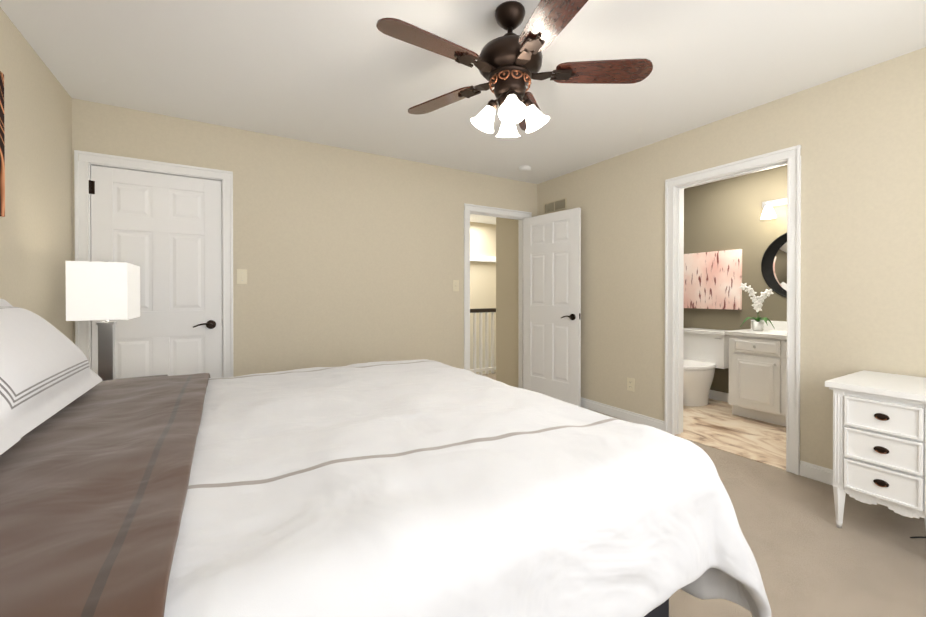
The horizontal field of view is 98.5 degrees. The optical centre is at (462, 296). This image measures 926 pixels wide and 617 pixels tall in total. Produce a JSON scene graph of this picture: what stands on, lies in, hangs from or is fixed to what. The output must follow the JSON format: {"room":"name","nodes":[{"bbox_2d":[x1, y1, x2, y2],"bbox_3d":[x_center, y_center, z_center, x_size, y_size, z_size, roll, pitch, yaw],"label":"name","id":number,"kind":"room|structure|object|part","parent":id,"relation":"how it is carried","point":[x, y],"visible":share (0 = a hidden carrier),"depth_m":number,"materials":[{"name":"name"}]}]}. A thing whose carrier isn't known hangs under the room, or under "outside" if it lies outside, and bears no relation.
{"room":"bedroom","nodes":[
{"label":"bedroom","id":0,"kind":"room"},
{"bbox_2d":[0,7,72,341],"bbox_3d":[-1.510,-0.075,0.714,0.120,2.460,4.430,0,0,-31],"label":"wall","id":1,"kind":"structure","parent":0,"point":[35,238],"depth_m":2.13,"materials":[{"name":"paint"}]},
{"bbox_2d":[0,71,4,216],"bbox_3d":[-1.678,-0.660,1.152,0.038,0.625,1.380,0,0,-31],"label":"canvas art","id":2,"kind":"object","parent":1,"relation":"attached to","point":[2,175],"visible":1,"depth_m":1.74},
{"bbox_2d":[72,98,536,376],"bbox_3d":[-0.888,-0.092,3.733,4.280,2.460,0.120,0,0,-31],"label":"wall","id":3,"kind":"structure","parent":0,"point":[344,257],"depth_m":3.49,"materials":[{"name":"paint"}]},
{"bbox_2d":[74,150,233,377],"bbox_3d":[-2.218,0.085,2.939,0.908,2.114,0.158,0,0,-31],"label":"trim","id":4,"kind":"structure","parent":3,"relation":"attached to","point":[84,161],"depth_m":2.85,"materials":[{"name":"white paint"}]},
{"bbox_2d":[89,165,221,378],"bbox_3d":[-2.187,0.122,2.878,0.765,2.025,0.095,0,0,-31],"label":"closet door","id":5,"kind":"structure","parent":3,"relation":"in","point":[163,232],"depth_m":2.90,"materials":[{"name":"white paint"}]},
{"bbox_2d":[237,269,246,283],"bbox_3d":[-1.742,-0.159,3.144,0.072,0.116,0.016,0,0,-31],"label":"light switch","id":6,"kind":"object","parent":3,"relation":"attached to","point":[241,276],"visible":1,"depth_m":3.14,"materials":[{"name":"beige plastic"}]},
{"bbox_2d":[453,280,458,290],"bbox_3d":[-0.071,-0.115,4.140,0.072,0.116,0.016,0,0,-31],"label":"light switch","id":7,"kind":"object","parent":3,"relation":"attached to","point":[455,285],"visible":1,"depth_m":4.14,"materials":[{"name":"beige plastic"}]},
{"bbox_2d":[464,203,531,387],"bbox_3d":[0.368,0.077,4.480,0.908,2.114,0.158,0,0,-31],"label":"door frame","id":8,"kind":"structure","parent":3,"relation":"attached to","point":[473,209],"depth_m":4.37,"materials":[{"name":"white paint"}]},
{"bbox_2d":[0,0,925,224],"bbox_3d":[0.331,-1.345,3.381,6.020,0.050,7.140,0,0,-31],"label":"ceiling","id":9,"kind":"structure","parent":0,"point":[346,74],"depth_m":2.25,"materials":[{"name":"white paint"}]},
{"bbox_2d":[376,0,652,137],"bbox_3d":[0.182,-1.037,1.806,1.188,0.549,1.224,0,0,-31],"label":"ceiling fan","id":10,"kind":"object","parent":9,"relation":"hanging from","point":[508,64],"visible":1,"depth_m":1.76,"materials":[{"name":"brown wood"}]},
{"bbox_3d":[-0.132,-1.023,1.598,0.436,0.037,0.148,0,0,-31],"label":"blade","id":11,"kind":"part","parent":10,"relation":"part of","materials":[{"name":"brown wood"}]},
{"bbox_3d":[-0.115,-1.026,2.094,0.246,0.037,0.424,0,0,-31],"label":"blade","id":12,"kind":"part","parent":10,"relation":"part of","materials":[{"name":"brown wood"}]},
{"bbox_3d":[0.216,-1.111,1.836,0.296,0.402,0.296,0,0,-31],"label":"motor","id":13,"kind":"part","parent":10,"relation":"part of","materials":[{"name":"brown metal"}]},
{"bbox_3d":[0.361,-1.026,2.229,0.380,0.037,0.333,0,0,-31],"label":"blade","id":14,"kind":"part","parent":10,"relation":"part of","materials":[{"name":"brown wood"}]},
{"bbox_3d":[0.326,-1.022,1.431,0.214,0.037,0.432,0,0,-31],"label":"blade","id":15,"kind":"part","parent":10,"relation":"part of","materials":[{"name":"brown wood"}]},
{"bbox_3d":[0.634,-1.024,1.818,0.398,0.037,0.307,0,0,-31],"label":"blade","id":16,"kind":"part","parent":10,"relation":"part of","materials":[{"name":"brown wood"}]},
{"bbox_2d":[519,166,530,171],"bbox_3d":[0.633,-1.306,4.085,0.128,0.036,0.128,0,0,-31],"label":"smoke detector","id":17,"kind":"object","parent":9,"relation":"attached to","point":[524,168],"visible":1,"depth_m":4.05,"materials":[{"name":"white plastic"}]},
{"bbox_2d":[470,222,495,373],"bbox_3d":[-0.398,0.390,6.880,3.700,3.460,0.200,0,0,-31],"label":"wall","id":18,"kind":"structure","parent":0,"point":[482,265],"depth_m":7.31,"materials":[{"name":"beige paint"}]},
{"bbox_2d":[478,372,495,379],"bbox_3d":[0.534,1.154,5.321,3.700,0.050,1.140,0,0,-31],"label":"floor","id":19,"kind":"structure","parent":0,"point":[491,376],"depth_m":5.71,"materials":[{"name":"beige carpet"}]},
{"bbox_2d":[470,308,495,374],"bbox_3d":[0.268,0.617,5.764,3.500,1.020,0.090,0,0,-31],"label":"stair railing","id":20,"kind":"object","parent":19,"relation":"on","point":[486,369],"visible":0.17,"depth_m":5.76,"materials":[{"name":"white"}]},
{"bbox_2d":[496,217,499,380],"bbox_3d":[1.258,-0.103,5.710,1.850,2.460,0.100,0,0,-31],"label":"wall","id":21,"kind":"structure","parent":0,"point":[497,219],"depth_m":5.25,"materials":[{"name":"beige paint"}]},
{"bbox_2d":[500,218,517,387],"bbox_3d":[0.660,-0.099,5.004,0.100,2.460,0.480,0,0,-31],"label":"wall","id":22,"kind":"structure","parent":0,"point":[507,301],"depth_m":5.03,"materials":[{"name":"beige paint"}]},
{"bbox_2d":[675,398,785,469],"bbox_3d":[2.413,1.161,3.670,1.560,0.054,2.700,0,0,-31],"label":"floor","id":23,"kind":"structure","parent":0,"point":[717,424],"depth_m":3.31,"materials":[{"name":"brown wood"}]},
{"bbox_2d":[683,328,728,406],"bbox_3d":[2.440,0.746,4.219,0.730,0.771,0.470,0,0,-31],"label":"toilet","id":24,"kind":"object","parent":23,"relation":"on","point":[705,353],"visible":0.69,"depth_m":4.13,"materials":[{"name":"white ceramic"}]},
{"bbox_2d":[725,320,786,426],"bbox_3d":[3.036,0.688,3.416,0.544,0.896,1.230,0,0,-31],"label":"bathroom vanity","id":25,"kind":"object","parent":23,"relation":"on","point":[757,373],"visible":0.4,"depth_m":3.60,"materials":[{"name":"white paint"}]},
{"bbox_2d":[739,283,774,330],"bbox_3d":[2.852,0.095,3.844,0.262,0.458,0.296,0,0,-31],"label":"orchid","id":26,"kind":"object","parent":25,"relation":"on","point":[757,323],"visible":1,"depth_m":3.81,"materials":[{"name":"white plant"}]},
{"bbox_2d":[537,47,925,469],"bbox_3d":[2.064,-0.087,2.844,0.120,2.460,4.430,0,0,-31],"label":"wall","id":27,"kind":"structure","parent":0,"point":[859,137],"depth_m":2.49,"materials":[{"name":"paint"}]},
{"bbox_2d":[523,207,580,406],"bbox_3d":[0.965,0.114,4.326,0.184,2.025,0.752,0,0,-31],"label":"hall door","id":28,"kind":"structure","parent":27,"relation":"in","point":[552,305],"depth_m":4.26,"materials":[{"name":"white paint"}]},
{"bbox_2d":[544,198,566,213],"bbox_3d":[1.025,-1.011,4.455,0.008,0.120,0.350,0,0,-31],"label":"air vent","id":29,"kind":"object","parent":27,"relation":"in","point":[555,206],"visible":1,"depth_m":4.45,"materials":[{"name":"beige metal"}]},
{"bbox_2d":[581,397,663,430],"bbox_3d":[1.286,1.089,4.025,0.013,0.095,1.591,0,0,-31],"label":"baseboard","id":30,"kind":"structure","parent":27,"relation":"attached to","point":[633,417],"depth_m":3.69,"materials":[{"name":"white paint"}]},
{"bbox_2d":[627,377,633,391],"bbox_3d":[1.524,0.798,3.627,0.009,0.116,0.072,0,0,-31],"label":"electrical outlet","id":31,"kind":"object","parent":27,"relation":"attached to","point":[630,384],"visible":1,"depth_m":3.62,"materials":[{"name":"beige plastic"}]},
{"bbox_2d":[664,145,800,474],"bbox_3d":[1.983,0.085,2.977,0.158,2.114,0.908,0,0,-31],"label":"door frame","id":32,"kind":"structure","parent":27,"relation":"attached to","point":[789,157],"depth_m":2.92,"materials":[{"name":"white paint"}]},
{"bbox_2d":[800,460,832,485],"bbox_3d":[2.612,1.101,1.800,0.013,0.095,1.764,0,0,-31],"label":"baseboard","id":33,"kind":"structure","parent":27,"relation":"attached to","point":[816,472],"depth_m":2.48,"materials":[{"name":"white paint"}]},
{"bbox_2d":[683,165,786,392],"bbox_3d":[3.041,-0.094,4.037,0.100,2.460,2.700,0,0,-31],"label":"wall","id":34,"kind":"structure","parent":0,"point":[723,215],"depth_m":4.19,"materials":[{"name":"brown paint"}]},
{"bbox_2d":[684,249,741,309],"bbox_3d":[2.670,-0.182,4.526,0.034,0.630,0.880,0,0,-31],"label":"picture","id":35,"kind":"object","parent":34,"relation":"attached to","point":[713,280],"visible":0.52,"depth_m":4.37,"materials":[{"name":"fabric"}]},
{"bbox_2d":[709,390,728,402],"bbox_3d":[2.647,1.081,4.594,0.013,0.096,1.150,0,0,-31],"label":"baseboard","id":36,"kind":"structure","parent":34,"relation":"attached to","point":[718,395],"depth_m":4.34,"materials":[{"name":"white paint"}]},
{"bbox_2d":[760,198,786,218],"bbox_3d":[3.091,-0.852,3.670,0.183,0.180,0.644,0,0,-31],"label":"sconce","id":37,"kind":"object","parent":34,"relation":"attached to","point":[777,202],"depth_m":3.85,"materials":[{"name":"silver metal"}]},
{"bbox_3d":[2.963,-0.823,3.870,0.122,0.120,0.122,0,0,26],"label":"sconce glass","id":38,"kind":"part","parent":37,"relation":"part of","materials":[{"name":"white glass"}]},
{"bbox_2d":[761,233,786,297],"bbox_3d":[3.168,-0.302,3.716,0.007,0.674,0.674,0,0,-31],"label":"round mirror","id":39,"kind":"object","parent":34,"relation":"attached to","point":[774,266],"visible":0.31,"depth_m":3.89,"materials":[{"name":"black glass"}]},
{"bbox_2d":[582,407,925,616],"bbox_3d":[0.246,1.173,1.837,4.280,0.050,4.550,0,0,-31],"label":"floor carpet","id":40,"kind":"object","parent":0,"point":[865,560],"depth_m":1.80,"materials":[{"name":"beige carpet"}]},
{"bbox_2d":[121,375,167,378],"bbox_3d":[-2.054,0.833,2.322,0.526,0.625,0.500,0,0,-31],"label":"nightstand","id":41,"kind":"object","parent":40,"relation":"on","point":[149,376],"depth_m":2.60,"materials":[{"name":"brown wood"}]},
{"bbox_2d":[66,261,139,380],"bbox_3d":[-2.065,0.158,2.311,0.250,0.725,0.380,0,0,-31],"label":"lamp","id":42,"kind":"object","parent":41,"relation":"on","point":[106,291],"visible":0.96,"depth_m":2.17,"materials":[{"name":"white fabric"}]},
{"bbox_2d":[0,299,770,616],"bbox_3d":[-0.594,0.579,1.564,2.239,1.141,2.225,0,0,-31],"label":"bed","id":43,"kind":"object","parent":40,"relation":"on","point":[418,488],"visible":1,"depth_m":0.95,"materials":[{"name":"white fabric"}]},
{"bbox_2d":[0,424,20,454],"bbox_3d":[-1.106,0.211,0.620,0.363,0.364,0.899,0,0,-31],"label":"pillow","id":44,"kind":"object","parent":43,"relation":"on","point":[8,438],"depth_m":1.04,"materials":[{"name":"white fabric"}]},
{"bbox_2d":[0,299,101,436],"bbox_3d":[-1.565,0.200,1.370,0.321,0.380,0.890,0,0,-31],"label":"pillow","id":45,"kind":"object","parent":43,"relation":"on","point":[42,371],"depth_m":1.31,"materials":[{"name":"white fabric"}]},
{"bbox_2d":[164,359,770,616],"bbox_3d":[-0.375,0.733,1.693,1.737,0.628,2.232,0,0,-31],"label":"duvet","id":46,"kind":"object","parent":43,"relation":"on","point":[421,487],"depth_m":0.96,"materials":[{"name":"fabric"}]},
{"bbox_2d":[825,370,925,527],"bbox_3d":[2.359,0.787,1.630,0.560,0.725,1.195,0,0,-31],"label":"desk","id":47,"kind":"object","parent":40,"relation":"on","point":[879,437],"visible":1,"depth_m":1.86,"materials":[{"name":"white paint"}]}
]}

